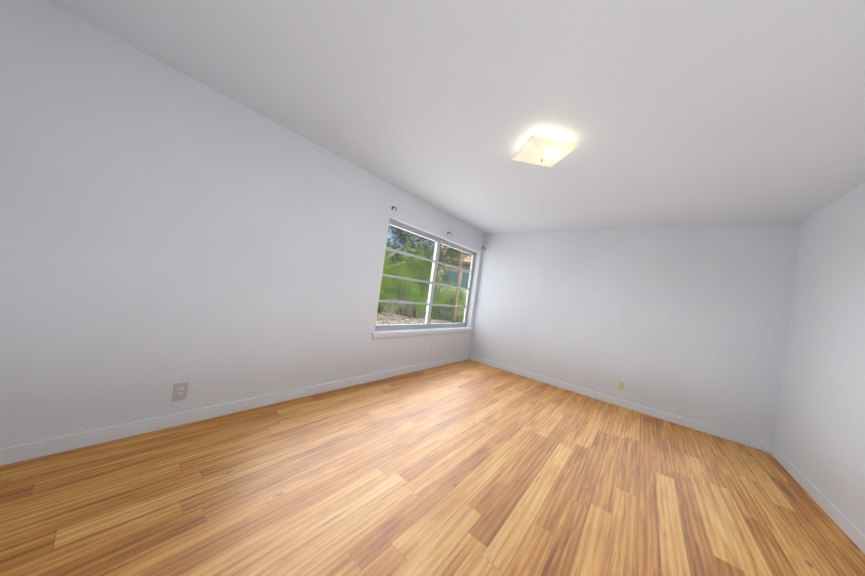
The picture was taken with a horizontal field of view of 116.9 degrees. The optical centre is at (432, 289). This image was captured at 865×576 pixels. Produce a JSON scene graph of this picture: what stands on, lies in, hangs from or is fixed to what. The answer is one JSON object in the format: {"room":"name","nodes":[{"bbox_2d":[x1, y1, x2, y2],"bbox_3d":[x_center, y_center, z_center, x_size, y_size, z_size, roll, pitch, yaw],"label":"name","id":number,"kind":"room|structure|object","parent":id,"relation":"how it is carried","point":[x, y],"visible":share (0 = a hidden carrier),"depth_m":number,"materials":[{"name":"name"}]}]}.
{"room":"empty bedroom","nodes":[
{"label":"empty bedroom","id":0,"kind":"room"},
{"bbox_2d":[0,0,484,447],"bbox_3d":[-0.802,-0.098,3.182,0.160,2.440,5.430,7,0,39],"label":"wall","id":1,"kind":"structure","parent":0,"point":[164,228],"depth_m":1.78,"materials":[{"name":"paint"}]},
{"bbox_2d":[172,382,188,401],"bbox_3d":[-1.828,0.739,1.924,0.009,0.129,0.078,7,0,39],"label":"electrical outlet","id":2,"kind":"object","parent":1,"relation":"attached to","point":[180,390],"visible":1,"depth_m":1.92,"materials":[{"name":"grey plastic"}]},
{"bbox_2d":[0,355,467,465],"bbox_3d":[-0.889,1.073,3.122,0.017,0.095,5.110,7,0,39],"label":"baseboard","id":3,"kind":"structure","parent":1,"relation":"attached to","point":[69,442],"depth_m":1.90,"materials":[{"name":"white wood"}]},
{"bbox_2d":[371,219,475,339],"bbox_3d":[0.063,-0.050,4.208,0.175,1.530,2.426,7,0,39],"label":"window unit","id":4,"kind":"structure","parent":1,"relation":"in","point":[426,328],"depth_m":4.14,"materials":[{"name":"silver metal"}]},
{"bbox_2d":[0,359,864,575],"bbox_3d":[0.522,1.355,1.961,4.030,0.100,5.430,7,0,39],"label":"floor","id":5,"kind":"structure","parent":0,"point":[468,467],"depth_m":1.58,"materials":[{"name":"brown wood"}]},
{"bbox_2d":[47,0,864,233],"bbox_3d":[0.859,-1.173,1.970,4.030,0.120,5.430,7,0,39],"label":"ceiling","id":6,"kind":"structure","parent":0,"point":[673,113],"depth_m":1.56,"materials":[{"name":"paint"}]},
{"bbox_2d":[512,135,578,166],"bbox_3d":[0.842,-1.043,2.027,0.355,0.142,0.355,8,0,-6],"label":"lamp","id":7,"kind":"object","parent":6,"relation":"attached to","point":[542,151],"visible":1,"depth_m":1.95,"materials":[{"name":"white glass"}]},
{"bbox_2d":[469,222,800,443],"bbox_3d":[2.393,0.330,3.964,3.870,2.440,0.160,7,0,39],"label":"wall","id":8,"kind":"structure","parent":0,"point":[689,322],"depth_m":3.46,"materials":[{"name":"paint"}]},
{"bbox_2d":[468,354,767,451],"bbox_3d":[2.118,1.476,3.945,3.660,0.095,0.017,7,0,39],"label":"baseboard","id":9,"kind":"structure","parent":8,"relation":"attached to","point":[758,444],"depth_m":3.46,"materials":[{"name":"white wood"}]},
{"bbox_2d":[618,381,624,390],"bbox_3d":[2.570,1.306,3.605,0.070,0.115,0.009,7,0,39],"label":"electrical outlet","id":10,"kind":"object","parent":8,"relation":"attached to","point":[621,385],"visible":1,"depth_m":3.60,"materials":[{"name":"beige plastic"}]},
{"bbox_2d":[772,183,864,534],"bbox_3d":[2.182,0.290,0.749,0.160,2.440,5.110,7,0,39],"label":"wall","id":11,"kind":"structure","parent":0,"point":[818,443],"depth_m":2.12,"materials":[{"name":"paint"}]},
{"bbox_2d":[768,443,864,553],"bbox_3d":[1.960,1.444,0.799,0.014,0.095,5.110,7,0,39],"label":"baseboard","id":12,"kind":"structure","parent":11,"relation":"attached to","point":[832,511],"depth_m":1.95,"materials":[{"name":"white wood"}]},
{"label":"outside","id":13,"kind":"structure","parent":0,"visible":0},
{"bbox_2d":[376,225,471,324],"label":"window","id":14,"kind":"structure","parent":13,"point":[414,308],"depth_m":14.19,"materials":[{"name":"green"}]}
]}

